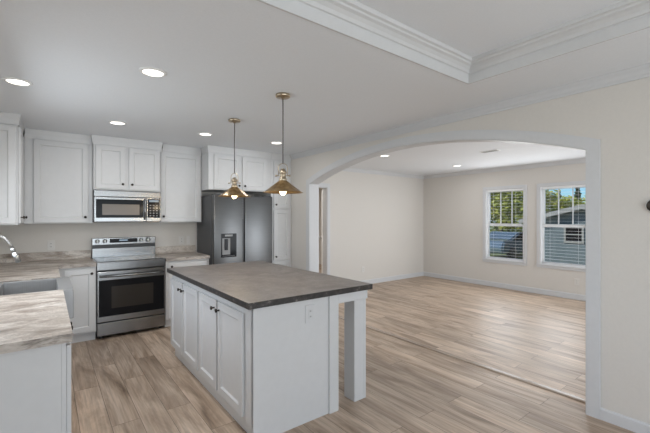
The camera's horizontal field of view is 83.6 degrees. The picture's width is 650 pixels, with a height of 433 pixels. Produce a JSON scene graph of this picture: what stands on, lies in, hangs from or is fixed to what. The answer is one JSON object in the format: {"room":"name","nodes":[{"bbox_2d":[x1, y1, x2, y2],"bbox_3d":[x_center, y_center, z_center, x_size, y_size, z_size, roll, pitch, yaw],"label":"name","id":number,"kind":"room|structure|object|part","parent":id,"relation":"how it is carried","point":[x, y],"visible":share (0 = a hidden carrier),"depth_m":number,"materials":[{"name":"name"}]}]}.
{"room":"kitchen","nodes":[
{"label":"kitchen","id":0,"kind":"room"},
{"bbox_2d":[0,133,422,280],"bbox_3d":[-0.752,0.229,6.589,8.142,2.450,0.120,0,0,-37],"label":"wall","id":1,"kind":"structure","parent":0,"point":[376,221],"depth_m":7.56,"materials":[{"name":"beige paint"}]},
{"bbox_2d":[0,250,90,262],"bbox_3d":[-2.367,0.488,3.023,1.001,0.104,3.579,0,0,-37],"label":"backsplash","id":2,"kind":"structure","parent":1,"relation":"attached to","point":[59,255],"depth_m":4.45,"materials":[{"name":"beige laminate"}]},
{"bbox_2d":[47,240,54,249],"bbox_3d":[-3.386,0.354,4.492,0.075,0.120,0.008,0,0,-37],"label":"wall outlet","id":3,"kind":"object","parent":1,"relation":"attached to","point":[50,243],"visible":1,"depth_m":4.49,"materials":[{"name":"white plastic"}]},
{"bbox_2d":[24,128,92,223],"bbox_3d":[-3.216,-0.457,4.405,0.655,1.077,0.351,0,0,-37],"label":"upper cabinet","id":4,"kind":"object","parent":1,"relation":"attached to","point":[58,166],"visible":0.93,"depth_m":4.29,"materials":[{"name":"white paint"}]},
{"bbox_3d":[-3.132,-0.943,4.298,0.646,0.104,0.026,0,0,-37],"label":"crown","id":5,"kind":"part","parent":4,"relation":"part of","materials":[{"name":"white paint"}]},
{"bbox_3d":[-3.120,-0.407,4.311,0.522,0.952,0.019,0,0,-37],"label":"door","id":6,"kind":"part","parent":4,"relation":"part of","materials":[{"name":"white paint"}]},
{"bbox_2d":[91,134,162,191],"bbox_3d":[-2.625,-0.663,4.806,0.818,0.664,0.431,0,0,-37],"label":"upper cabinet","id":7,"kind":"object","parent":1,"relation":"attached to","point":[119,164],"visible":1,"depth_m":4.64,"materials":[{"name":"white paint"}]},
{"bbox_3d":[-2.679,-0.614,4.548,0.323,0.535,0.019,0,0,-37],"label":"door","id":8,"kind":"part","parent":7,"relation":"part of","materials":[{"name":"white paint"}]},
{"bbox_2d":[93,190,160,221],"bbox_3d":[-2.619,-0.128,4.798,0.760,0.398,0.446,0,0,-37],"label":"microwave","id":9,"kind":"object","parent":7,"relation":"attached to","point":[108,205],"visible":0.96,"depth_m":4.63,"materials":[{"name":"grey metal"}]},
{"bbox_3d":[-2.585,-0.099,4.593,0.525,0.230,0.002,0,0,-37],"label":"door glass","id":10,"kind":"part","parent":9,"relation":"part of","materials":[{"name":"black glass"}]},
{"bbox_3d":[-2.587,-0.088,4.612,0.585,0.310,0.030,0,0,-37],"label":"door","id":11,"kind":"part","parent":9,"relation":"part of","materials":[{"name":"silver metal"}]},
{"bbox_3d":[-2.353,-0.094,4.750,0.022,0.276,0.047,0,0,-37],"label":"handle","id":12,"kind":"part","parent":9,"relation":"part of","materials":[{"name":"silver metal"}]},
{"bbox_3d":[-2.285,-0.088,4.844,0.173,0.310,0.028,0,0,-37],"label":"control panel","id":13,"kind":"part","parent":9,"relation":"part of","materials":[{"name":"silver metal"}]},
{"bbox_3d":[-2.573,-0.943,4.738,0.818,0.104,0.206,0,0,-37],"label":"crown","id":14,"kind":"part","parent":7,"relation":"part of","materials":[{"name":"white paint"}]},
{"bbox_3d":[-2.376,-0.614,4.779,0.360,0.535,0.019,0,0,-37],"label":"door","id":15,"kind":"part","parent":7,"relation":"part of","materials":[{"name":"white paint"}]},
{"bbox_2d":[155,245,194,253],"bbox_3d":[-2.213,0.488,5.383,0.574,0.104,0.019,0,0,-37],"label":"backsplash","id":16,"kind":"structure","parent":1,"relation":"attached to","point":[186,248],"depth_m":5.36,"materials":[{"name":"beige laminate"}]},
{"bbox_2d":[160,144,201,221],"bbox_3d":[-2.115,-0.457,5.247,0.578,1.077,0.351,0,0,-37],"label":"upper cabinet","id":17,"kind":"object","parent":1,"relation":"attached to","point":[180,166],"visible":0.92,"depth_m":5.14,"materials":[{"name":"white paint"}]},
{"bbox_3d":[-2.017,-0.943,5.152,0.534,0.104,0.026,0,0,-37],"label":"crown","id":18,"kind":"part","parent":17,"relation":"part of","materials":[{"name":"white paint"}]},
{"bbox_2d":[201,145,270,193],"bbox_3d":[-1.414,-0.688,5.601,1.011,0.614,0.641,0,0,-37],"label":"upper cabinet","id":19,"kind":"object","parent":1,"relation":"attached to","point":[252,168],"visible":0.91,"depth_m":5.33,"materials":[{"name":"white paint"}]},
{"bbox_3d":[-1.408,-0.638,5.255,0.400,0.485,0.019,0,0,-37],"label":"door","id":20,"kind":"part","parent":19,"relation":"part of","materials":[{"name":"white paint"}]},
{"bbox_3d":[-1.317,-0.951,5.473,1.010,0.089,0.266,0,0,-37],"label":"crown","id":21,"kind":"part","parent":19,"relation":"part of","materials":[{"name":"white paint"}]},
{"bbox_3d":[-1.062,-0.638,5.520,0.410,0.485,0.019,0,0,-37],"label":"door","id":22,"kind":"part","parent":19,"relation":"part of","materials":[{"name":"white paint"}]},
{"bbox_2d":[319,189,322,273],"bbox_3d":[-0.074,0.439,7.614,0.105,2.010,0.760,0,0,-3],"label":"door","id":23,"kind":"structure","parent":1,"relation":"in","point":[321,237],"depth_m":7.36,"materials":[{"name":"white paint"}]},
{"bbox_2d":[319,183,329,274],"bbox_3d":[-0.324,0.404,6.908,0.970,2.100,0.139,0,0,-37],"label":"trim","id":24,"kind":"structure","parent":1,"relation":"attached to","point":[326,187],"depth_m":7.13,"materials":[{"name":"white paint"}]},
{"bbox_2d":[319,188,322,264],"bbox_3d":[-1.451,0.229,10.127,3.400,2.450,6.350,0,0,-37],"label":"wall","id":25,"kind":"structure","parent":0,"point":[320,189],"depth_m":11.04,"materials":[{"name":"beige paint"}]},
{"bbox_2d":[0,0,649,175],"bbox_3d":[0.342,-1.096,5.159,8.142,0.200,16.420,0,0,-37],"label":"ceiling","id":26,"kind":"structure","parent":0,"point":[222,60],"depth_m":2.48,"materials":[{"name":"paint"}]},
{"bbox_2d":[2,77,32,85],"bbox_3d":[-2.261,-0.991,2.677,0.176,0.010,0.176,0,0,-37],"label":"recessed light","id":27,"kind":"object","parent":26,"relation":"in","point":[12,80],"visible":1,"depth_m":2.66,"materials":[{"name":"white"}]},
{"bbox_2d":[108,120,126,124],"bbox_3d":[-2.199,-0.991,3.852,0.176,0.010,0.176,0,0,-37],"label":"recessed light","id":28,"kind":"object","parent":26,"relation":"in","point":[114,122],"visible":1,"depth_m":3.83,"materials":[{"name":"white"}]},
{"bbox_2d":[139,67,166,76],"bbox_3d":[-1.184,-0.991,2.502,0.176,0.010,0.176,0,0,-37],"label":"recessed light","id":29,"kind":"object","parent":26,"relation":"in","point":[148,71],"visible":1,"depth_m":2.49,"materials":[{"name":"white plastic"}]},
{"bbox_2d":[198,132,212,135],"bbox_3d":[-1.439,-0.991,4.378,0.176,0.010,0.176,0,0,-37],"label":"recessed light","id":30,"kind":"object","parent":26,"relation":"in","point":[199,133],"visible":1,"depth_m":4.37,"materials":[{"name":"white"}]},
{"bbox_2d":[218,118,250,198],"bbox_3d":[-0.929,-0.590,3.733,0.330,0.811,0.330,0,0,-37],"label":"pendant light","id":31,"kind":"object","parent":26,"relation":"hanging from","point":[234,191],"visible":1,"depth_m":3.70,"materials":[{"name":"gold metal"}]},
{"bbox_2d":[231,177,237,186],"bbox_3d":[-0.929,-0.334,3.733,0.066,0.136,0.066,0,0,-37],"label":"socket","id":32,"kind":"object","parent":31,"relation":"attached to","point":[234,180],"depth_m":3.71,"materials":[{"name":"gold metal"}]},
{"bbox_3d":[-0.929,-0.257,3.733,0.330,0.106,0.330,0,0,-37],"label":"lamp shade","id":33,"kind":"part","parent":31,"relation":"part of","materials":[{"name":"gold metal"}]},
{"bbox_3d":[-0.929,-0.701,3.733,0.009,0.520,0.009,0,0,-37],"label":"cord","id":34,"kind":"part","parent":31,"relation":"part of","materials":[{"name":"grey plastic"}]},
{"bbox_2d":[270,141,281,143],"bbox_3d":[-0.653,-0.991,4.893,0.176,0.010,0.176,0,0,-37],"label":"recessed light","id":35,"kind":"object","parent":26,"relation":"in","point":[272,142],"visible":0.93,"depth_m":4.86,"materials":[{"name":"white"}]},
{"bbox_2d":[263,92,302,194],"bbox_3d":[-0.343,-0.585,2.967,0.330,0.821,0.330,0,0,-37],"label":"pendant light","id":36,"kind":"object","parent":26,"relation":"hanging from","point":[282,187],"visible":1,"depth_m":2.94,"materials":[{"name":"gold metal"}]},
{"bbox_2d":[279,168,286,179],"bbox_3d":[-0.343,-0.324,2.967,0.066,0.136,0.066,0,0,-37],"label":"socket","id":37,"kind":"object","parent":36,"relation":"attached to","point":[282,172],"depth_m":2.94,"materials":[{"name":"gold metal"}]},
{"bbox_3d":[-0.343,-0.247,2.967,0.330,0.106,0.330,0,0,-37],"label":"lamp shade","id":38,"kind":"part","parent":36,"relation":"part of","materials":[{"name":"gold metal"}]},
{"bbox_3d":[-0.343,-0.696,2.967,0.009,0.530,0.009,0,0,-37],"label":"cord","id":39,"kind":"part","parent":36,"relation":"part of","materials":[{"name":"grey plastic"}]},
{"bbox_2d":[257,0,649,83],"bbox_3d":[1.248,-1.021,0.273,2.713,0.058,4.116,0,0,-37],"label":"trim","id":40,"kind":"structure","parent":26,"relation":"attached to","point":[289,6],"depth_m":2.12,"materials":[{"name":"white paint"}]},
{"bbox_2d":[292,0,649,75],"bbox_3d":[1.248,-1.098,0.273,2.714,0.094,4.117,0,0,-37],"label":"trim","id":41,"kind":"structure","parent":26,"relation":"attached to","point":[354,13],"depth_m":2.16,"materials":[{"name":"white paint"}]},
{"bbox_2d":[480,149,500,152],"bbox_3d":[2.508,-0.991,5.527,0.120,0.009,0.280,0,0,-37],"label":"ceiling vent","id":42,"kind":"object","parent":26,"relation":"in","point":[495,149],"visible":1,"depth_m":5.52,"materials":[{"name":"white plastic"}]},
{"bbox_2d":[71,264,634,432],"bbox_3d":[0.366,1.514,5.127,8.102,0.120,16.300,0,0,-37],"label":"floor","id":43,"kind":"structure","parent":0,"point":[133,381],"depth_m":3.30,"materials":[{"name":"beige wood"}]},
{"bbox_2d":[0,321,72,432],"bbox_3d":[-1.802,1.018,2.012,0.668,0.872,1.215,0,0,-37],"label":"base cabinet","id":44,"kind":"object","parent":43,"relation":"on","point":[35,384],"visible":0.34,"depth_m":1.63,"materials":[{"name":"white paint"}]},
{"bbox_2d":[0,250,95,353],"bbox_3d":[-2.366,0.508,3.021,1.001,0.144,3.584,0,0,-37],"label":"countertop","id":45,"kind":"structure","parent":44,"relation":"on","point":[33,320],"depth_m":2.18,"materials":[{"name":"beige laminate"}]},
{"bbox_2d":[0,235,20,262],"bbox_3d":[-2.496,0.334,2.755,0.302,0.410,0.110,0,0,-37],"label":"faucet","id":46,"kind":"object","parent":45,"relation":"on","point":[16,257],"visible":1,"depth_m":2.79,"materials":[{"name":"silver metal"}]},
{"bbox_3d":[-2.491,0.284,2.727,0.241,0.310,0.025,0,0,-37],"label":"spout","id":47,"kind":"part","parent":46,"relation":"part of","materials":[{"name":"silver metal"}]},
{"bbox_2d":[0,277,73,318],"bbox_3d":[-2.301,0.658,2.865,0.493,0.221,0.717,0,0,-37],"label":"sink","id":48,"kind":"object","parent":45,"relation":"in","point":[64,283],"visible":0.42,"depth_m":3.04,"materials":[{"name":"silver metal"}]},
{"bbox_3d":[-1.386,0.974,1.947,0.019,0.730,0.583,0,0,-37],"label":"door","id":49,"kind":"part","parent":44,"relation":"part of","materials":[{"name":"white paint"}]},
{"bbox_2d":[59,266,95,342],"bbox_3d":[-3.005,1.018,4.365,0.384,0.872,0.671,0,0,-37],"label":"base cabinet","id":50,"kind":"object","parent":43,"relation":"on","point":[83,279],"visible":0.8,"depth_m":4.18,"materials":[{"name":"white paint"}]},
{"bbox_2d":[91,236,165,337],"bbox_3d":[-2.536,0.868,4.700,0.761,1.172,0.692,0,0,-37],"label":"electric range","id":51,"kind":"object","parent":43,"relation":"on","point":[130,278],"visible":0.98,"depth_m":4.51,"materials":[{"name":"grey metal"}]},
{"bbox_2d":[94,255,162,261],"bbox_3d":[-2.535,0.539,4.699,0.725,0.005,0.505,0,0,-37],"label":"cooktop","id":52,"kind":"object","parent":51,"relation":"in","point":[97,258],"depth_m":4.64,"materials":[{"name":"grey metal"}]},
{"bbox_3d":[-2.533,0.591,4.696,0.761,0.097,0.562,0,0,-37],"label":"panel","id":53,"kind":"part","parent":51,"relation":"part of","materials":[{"name":"silver metal"}]},
{"bbox_3d":[-2.376,0.952,4.490,0.753,0.595,0.044,0,0,-37],"label":"oven door","id":54,"kind":"part","parent":51,"relation":"part of","materials":[{"name":"silver metal"}]},
{"bbox_3d":[-2.376,1.334,4.490,0.753,0.150,0.044,0,0,-37],"label":"drawer","id":55,"kind":"part","parent":51,"relation":"part of","materials":[{"name":"silver metal"}]},
{"bbox_3d":[-2.361,0.969,4.472,0.717,0.430,0.005,0,0,-37],"label":"door glass","id":56,"kind":"part","parent":51,"relation":"part of","materials":[{"name":"black glass"}]},
{"bbox_3d":[-2.344,0.706,4.450,0.701,0.027,0.060,0,0,-37],"label":"handle","id":57,"kind":"part","parent":51,"relation":"part of","materials":[{"name":"silver metal"}]},
{"bbox_2d":[164,258,208,326],"bbox_3d":[-2.015,1.018,5.122,0.572,0.872,0.671,0,0,-37],"label":"base cabinet","id":58,"kind":"object","parent":43,"relation":"on","point":[195,262],"visible":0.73,"depth_m":4.74,"materials":[{"name":"white paint"}]},
{"bbox_2d":[155,245,209,260],"bbox_3d":[-2.020,0.508,5.130,0.574,0.144,0.654,0,0,-37],"label":"countertop","id":59,"kind":"structure","parent":58,"relation":"on","point":[186,252],"depth_m":5.23,"materials":[{"name":"beige laminate"}]},
{"bbox_2d":[197,193,271,264],"bbox_3d":[-1.367,0.568,5.523,0.915,1.772,0.716,0,0,-37],"label":"refrigerator","id":60,"kind":"object","parent":43,"relation":"on","point":[239,229],"visible":0.62,"depth_m":5.23,"materials":[{"name":"grey metal"}]},
{"bbox_3d":[-1.379,0.419,5.077,0.115,0.230,0.001,0,0,-37],"label":"niche panel","id":61,"kind":"part","parent":60,"relation":"part of","materials":[{"name":"grey plastic"}]},
{"bbox_3d":[-1.369,0.544,5.133,0.437,1.690,0.068,0,0,-37],"label":"door","id":62,"kind":"part","parent":60,"relation":"part of","materials":[{"name":"silver metal"}]},
{"bbox_3d":[-0.997,0.544,5.418,0.452,1.690,0.068,0,0,-37],"label":"door","id":63,"kind":"part","parent":60,"relation":"part of","materials":[{"name":"silver metal"}]},
{"bbox_2d":[167,261,372,432],"bbox_3d":[-0.638,0.997,3.354,1.088,0.914,1.937,0,0,-37],"label":"kitchen island","id":64,"kind":"object","parent":43,"relation":"on","point":[241,329],"visible":1,"depth_m":2.66,"materials":[{"name":"white paint"}]},
{"bbox_3d":[-1.479,0.981,3.628,0.019,0.683,0.390,0,0,-37],"label":"door","id":65,"kind":"part","parent":64,"relation":"part of","materials":[{"name":"white paint"}]},
{"bbox_3d":[-1.215,0.981,3.282,0.019,0.683,0.420,0,0,-37],"label":"door","id":66,"kind":"part","parent":64,"relation":"part of","materials":[{"name":"white paint"}]},
{"bbox_3d":[-0.943,0.981,2.927,0.019,0.683,0.395,0,0,-37],"label":"door","id":67,"kind":"part","parent":64,"relation":"part of","materials":[{"name":"white paint"}]},
{"bbox_3d":[-0.671,0.981,2.571,0.019,0.683,0.430,0,0,-37],"label":"door","id":68,"kind":"part","parent":64,"relation":"part of","materials":[{"name":"white paint"}]},
{"bbox_2d":[167,261,372,309],"bbox_3d":[-0.635,0.561,3.356,1.080,0.042,1.937,0,0,-37],"label":"island countertop","id":69,"kind":"structure","parent":64,"relation":"on","point":[250,285],"depth_m":2.97,"materials":[{"name":"grey stone"}]},
{"bbox_3d":[-0.184,1.018,2.526,0.696,0.872,0.034,0,0,-37],"label":"panel","id":70,"kind":"part","parent":64,"relation":"part of","materials":[{"name":"white paint"}]},
{"bbox_2d":[305,304,314,322],"bbox_3d":[-0.104,0.689,2.577,0.085,0.125,0.008,0,0,-37],"label":"wall outlet","id":71,"kind":"object","parent":64,"relation":"attached to","point":[309,309],"visible":1,"depth_m":2.57,"materials":[{"name":"white paint"}]},
{"bbox_3d":[-0.355,0.618,3.571,0.301,0.072,1.897,0,0,-37],"label":"apron rail","id":72,"kind":"part","parent":64,"relation":"part of","materials":[{"name":"white paint"}]},
{"bbox_3d":[0.242,1.054,2.932,0.124,0.800,0.124,0,0,-37],"label":"leg","id":73,"kind":"part","parent":64,"relation":"part of","materials":[{"name":"white paint"}]},
{"bbox_2d":[254,153,290,266],"bbox_3d":[-0.864,0.229,6.022,0.371,2.449,0.641,0,0,-37],"label":"pantry cabinet","id":74,"kind":"object","parent":43,"relation":"on","point":[281,204],"visible":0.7,"depth_m":5.79,"materials":[{"name":"white paint"}]},
{"bbox_3d":[-0.694,-0.951,5.798,0.367,0.089,0.026,0,0,-37],"label":"crown","id":75,"kind":"part","parent":74,"relation":"part of","materials":[{"name":"white paint"}]},
{"bbox_3d":[-0.691,1.023,5.804,0.290,0.622,0.019,0,0,-37],"label":"door","id":76,"kind":"part","parent":74,"relation":"part of","materials":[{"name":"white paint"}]},
{"bbox_3d":[-0.691,0.291,5.804,0.290,0.795,0.019,0,0,-37],"label":"door","id":77,"kind":"part","parent":74,"relation":"part of","materials":[{"name":"white paint"}]},
{"bbox_3d":[-0.691,-0.506,5.804,0.290,0.750,0.019,0,0,-37],"label":"door","id":78,"kind":"part","parent":74,"relation":"part of","materials":[{"name":"white paint"}]},
{"bbox_2d":[339,316,585,403],"bbox_3d":[1.005,1.447,4.206,0.064,0.012,3.560,0,0,-37],"label":"threshold strip","id":79,"kind":"object","parent":43,"relation":"on","point":[553,390],"visible":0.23,"depth_m":3.47,"materials":[{"name":"brown wood"}]},
{"bbox_2d":[291,77,649,423],"bbox_3d":[2.135,0.229,2.533,0.150,2.450,9.829,0,0,-37],"label":"wall","id":80,"kind":"structure","parent":0,"point":[618,115],"depth_m":2.54,"materials":[{"name":"beige paint"}]},
{"bbox_2d":[306,130,599,418],"bbox_3d":[0.911,0.289,4.134,0.182,2.330,3.716,0,0,-37],"label":"trim","id":81,"kind":"structure","parent":80,"relation":"attached to","point":[591,146],"depth_m":2.82,"materials":[{"name":"white paint"}]},
{"bbox_2d":[290,63,649,159],"bbox_3d":[2.243,-0.958,2.219,0.060,0.074,9.200,0,0,-37],"label":"trim","id":82,"kind":"structure","parent":80,"relation":"attached to","point":[641,71],"depth_m":3.11,"materials":[{"name":"white paint"}]},
{"bbox_2d":[600,407,649,432],"bbox_3d":[3.515,1.412,0.593,0.014,0.084,5.071,0,0,-37],"label":"baseboard","id":83,"kind":"structure","parent":80,"relation":"attached to","point":[620,420],"depth_m":2.49,"materials":[{"name":"white paint"}]},
{"bbox_2d":[645,200,649,211],"bbox_3d":[2.149,-0.071,2.368,0.028,0.100,0.100,0,0,-37],"label":"thermostat","id":84,"kind":"object","parent":80,"relation":"attached to","point":[647,205],"visible":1,"depth_m":2.39,"materials":[{"name":"black plastic"}]},
{"bbox_2d":[423,163,585,294],"bbox_3d":[5.428,0.229,5.128,0.140,2.450,9.950,0,0,-37],"label":"wall","id":85,"kind":"structure","parent":0,"point":[452,205],"depth_m":7.86,"materials":[{"name":"beige paint"}]},
{"bbox_2d":[342,158,585,178],"bbox_3d":[3.802,-0.958,3.808,4.046,0.074,9.830,0,0,-37],"label":"trim","id":86,"kind":"structure","parent":85,"relation":"attached to","point":[583,160],"depth_m":7.58,"materials":[{"name":"white paint"}]},
{"bbox_2d":[361,272,585,300],"bbox_3d":[4.247,1.404,4.148,2.926,0.100,9.830,0,0,-37],"label":"baseboard","id":87,"kind":"structure","parent":85,"relation":"attached to","point":[404,276],"depth_m":7.66,"materials":[{"name":"white paint"}]},
{"bbox_2d":[482,185,526,265],"bbox_3d":[3.672,0.169,7.401,0.165,1.570,0.914,0,0,-37],"label":"window","id":88,"kind":"structure","parent":85,"relation":"in","point":[487,223],"depth_m":7.46,"materials":[{"name":"white paint"}]},
{"bbox_2d":[487,189,522,260],"bbox_3d":[3.651,0.168,7.385,0.036,1.420,0.742,0,0,-37],"label":"window blind","id":89,"kind":"object","parent":88,"relation":"attached to","point":[514,190],"visible":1,"depth_m":7.45,"materials":[{"name":"white plastic"}]},
{"bbox_3d":[3.638,0.179,7.375,0.001,1.390,0.452,0,0,-37],"label":"lift cord","id":90,"kind":"part","parent":89,"relation":"part of","materials":[{"name":"white fabric"}]},
{"bbox_3d":[3.651,-0.527,7.385,0.036,0.030,0.742,0,0,-37],"label":"head rail","id":91,"kind":"part","parent":89,"relation":"part of","materials":[{"name":"white plastic"}]},
{"bbox_3d":[3.681,0.517,7.407,0.034,0.730,0.750,0,0,-37],"label":"sash","id":92,"kind":"part","parent":88,"relation":"part of","materials":[{"name":"white plastic"}]},
{"bbox_3d":[3.707,-0.184,7.427,0.030,0.720,0.750,0,0,-37],"label":"sash","id":93,"kind":"part","parent":88,"relation":"part of","materials":[{"name":"white plastic"}]},
{"bbox_2d":[536,181,585,271],"bbox_3d":[4.322,0.169,6.551,0.165,1.570,0.915,0,0,-37],"label":"window","id":94,"kind":"structure","parent":85,"relation":"in","point":[541,193],"depth_m":6.80,"materials":[{"name":"white paint"}]},
{"bbox_3d":[4.357,-0.184,6.578,0.030,0.720,0.751,0,0,-37],"label":"sash","id":95,"kind":"part","parent":94,"relation":"part of","materials":[{"name":"white plastic"}]},
{"bbox_2d":[542,185,585,266],"bbox_3d":[4.301,0.168,6.535,0.036,1.420,0.743,0,0,-37],"label":"window blind","id":96,"kind":"object","parent":94,"relation":"attached to","point":[578,186],"visible":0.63,"depth_m":6.47,"materials":[{"name":"white plastic"}]},
{"bbox_3d":[4.301,-0.527,6.535,0.036,0.030,0.743,0,0,-37],"label":"head rail","id":97,"kind":"part","parent":96,"relation":"part of","materials":[{"name":"white plastic"}]},
{"bbox_3d":[4.301,0.871,6.535,0.032,0.014,0.739,0,0,-37],"label":"rail","id":98,"kind":"part","parent":96,"relation":"part of","materials":[{"name":"white plastic"}]},
{"bbox_3d":[4.288,0.179,6.525,0.001,1.390,0.453,0,0,-37],"label":"lift cord","id":99,"kind":"part","parent":96,"relation":"part of","materials":[{"name":"white fabric"}]},
{"bbox_3d":[4.331,0.517,6.558,0.034,0.730,0.751,0,0,-37],"label":"sash","id":100,"kind":"part","parent":94,"relation":"part of","materials":[{"name":"white plastic"}]},
{"bbox_2d":[574,278,578,285],"bbox_3d":[4.400,1.144,6.349,0.008,0.120,0.075,0,0,-37],"label":"wall outlet","id":101,"kind":"object","parent":85,"relation":"attached to","point":[576,281],"visible":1,"depth_m":6.35,"materials":[{"name":"white plastic"}]},
{"bbox_3d":[-0.915,0.229,0.200,0.120,2.450,9.830,0,0,-37],"label":"wall","id":102,"kind":"structure","parent":0,"visible":0},
{"bbox_2d":[0,112,26,224],"bbox_3d":[-3.296,-0.457,3.719,0.370,1.077,0.739,0,0,-37],"label":"upper cabinet","id":103,"kind":"object","parent":102,"relation":"attached to","point":[11,124],"visible":1,"depth_m":3.50,"materials":[{"name":"white paint"}]},
{"bbox_3d":[-3.119,-0.407,3.443,0.290,0.952,0.019,0,0,-37],"label":"panel","id":104,"kind":"part","parent":103,"relation":"part of","materials":[{"name":"white paint"}]},
{"bbox_3d":[-3.305,-0.943,3.715,0.336,0.104,0.689,0,0,-37],"label":"crown","id":105,"kind":"part","parent":103,"relation":"part of","materials":[{"name":"white paint"}]},
{"bbox_3d":[-3.101,-0.407,3.699,0.019,0.952,0.305,0,0,-37],"label":"door","id":106,"kind":"part","parent":103,"relation":"part of","materials":[{"name":"white paint"}]},
{"bbox_3d":[-3.297,-0.407,3.955,0.019,0.952,0.310,0,0,-37],"label":"door","id":107,"kind":"part","parent":103,"relation":"part of","materials":[{"name":"white paint"}]},
{"label":"outside","id":108,"kind":"structure","parent":0,"visible":0},
{"bbox_2d":[490,227,522,258],"bbox_3d":[2.800,2.304,21.028,150.000,0.200,150.000,0,0,-37],"label":"ground","id":109,"kind":"structure","parent":108,"point":[491,254],"depth_m":20.54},
{"bbox_2d":[490,231,522,257],"bbox_3d":[10.463,1.514,20.087,4.270,1.380,1.760,0,0,-27],"label":"car","id":110,"kind":"object","parent":109,"relation":"on","point":[505,237],"visible":0.44,"depth_m":18.86,"materials":[{"name":"blue paint"}]},
{"bbox_2d":[490,191,547,231],"bbox_3d":[12.193,-1.062,24.948,4.533,6.641,6.005,0,0,-15],"label":"leafy tree","id":111,"kind":"object","parent":109,"relation":"on","point":[518,200],"visible":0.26,"depth_m":23.23,"materials":[{"name":"green plant"}]},
{"bbox_2d":[522,189,560,229],"bbox_3d":[16.429,-0.132,27.081,3.251,4.781,3.351,0,0,-1],"label":"leafy tree","id":112,"kind":"object","parent":109,"relation":"on","point":[550,199],"visible":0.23,"depth_m":26.73,"materials":[{"name":"green plant"}]},
{"bbox_2d":[519,204,585,264],"bbox_3d":[13.289,0.874,16.335,9.640,2.660,4.500,0,0,-37],"label":"house","id":113,"kind":"structure","parent":109,"relation":"on","point":[553,234],"depth_m":14.08,"materials":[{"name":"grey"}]},
{"bbox_3d":[9.508,0.689,13.889,0.012,0.530,0.530,0,0,-37],"label":"pane","id":114,"kind":"part","parent":113,"relation":"part of","materials":[{"name":"black glass"}]},
{"bbox_2d":[548,195,580,209],"bbox_3d":[19.174,0.207,29.794,3.028,4.103,3.289,0,0,35],"label":"leafy tree","id":115,"kind":"object","parent":109,"relation":"on","point":[562,200],"visible":0.22,"depth_m":29.01,"materials":[{"name":"green plant"}]},
{"bbox_2d":[574,188,582,202],"bbox_3d":[24.284,-0.318,34.956,2.399,5.152,2.497,0,0,1],"label":"evergreen tree","id":116,"kind":"object","parent":109,"relation":"on","point":[576,193],"visible":0.14,"depth_m":34.79,"materials":[{"name":"green plant"}]},
{"bbox_2d":[577,195,585,204],"bbox_3d":[23.145,0.135,32.079,4.148,4.247,2.718,0,0,33],"label":"leafy tree","id":117,"kind":"object","parent":109,"relation":"on","point":[584,195],"visible":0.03,"depth_m":31.97,"materials":[{"name":"green plant"}]}
]}

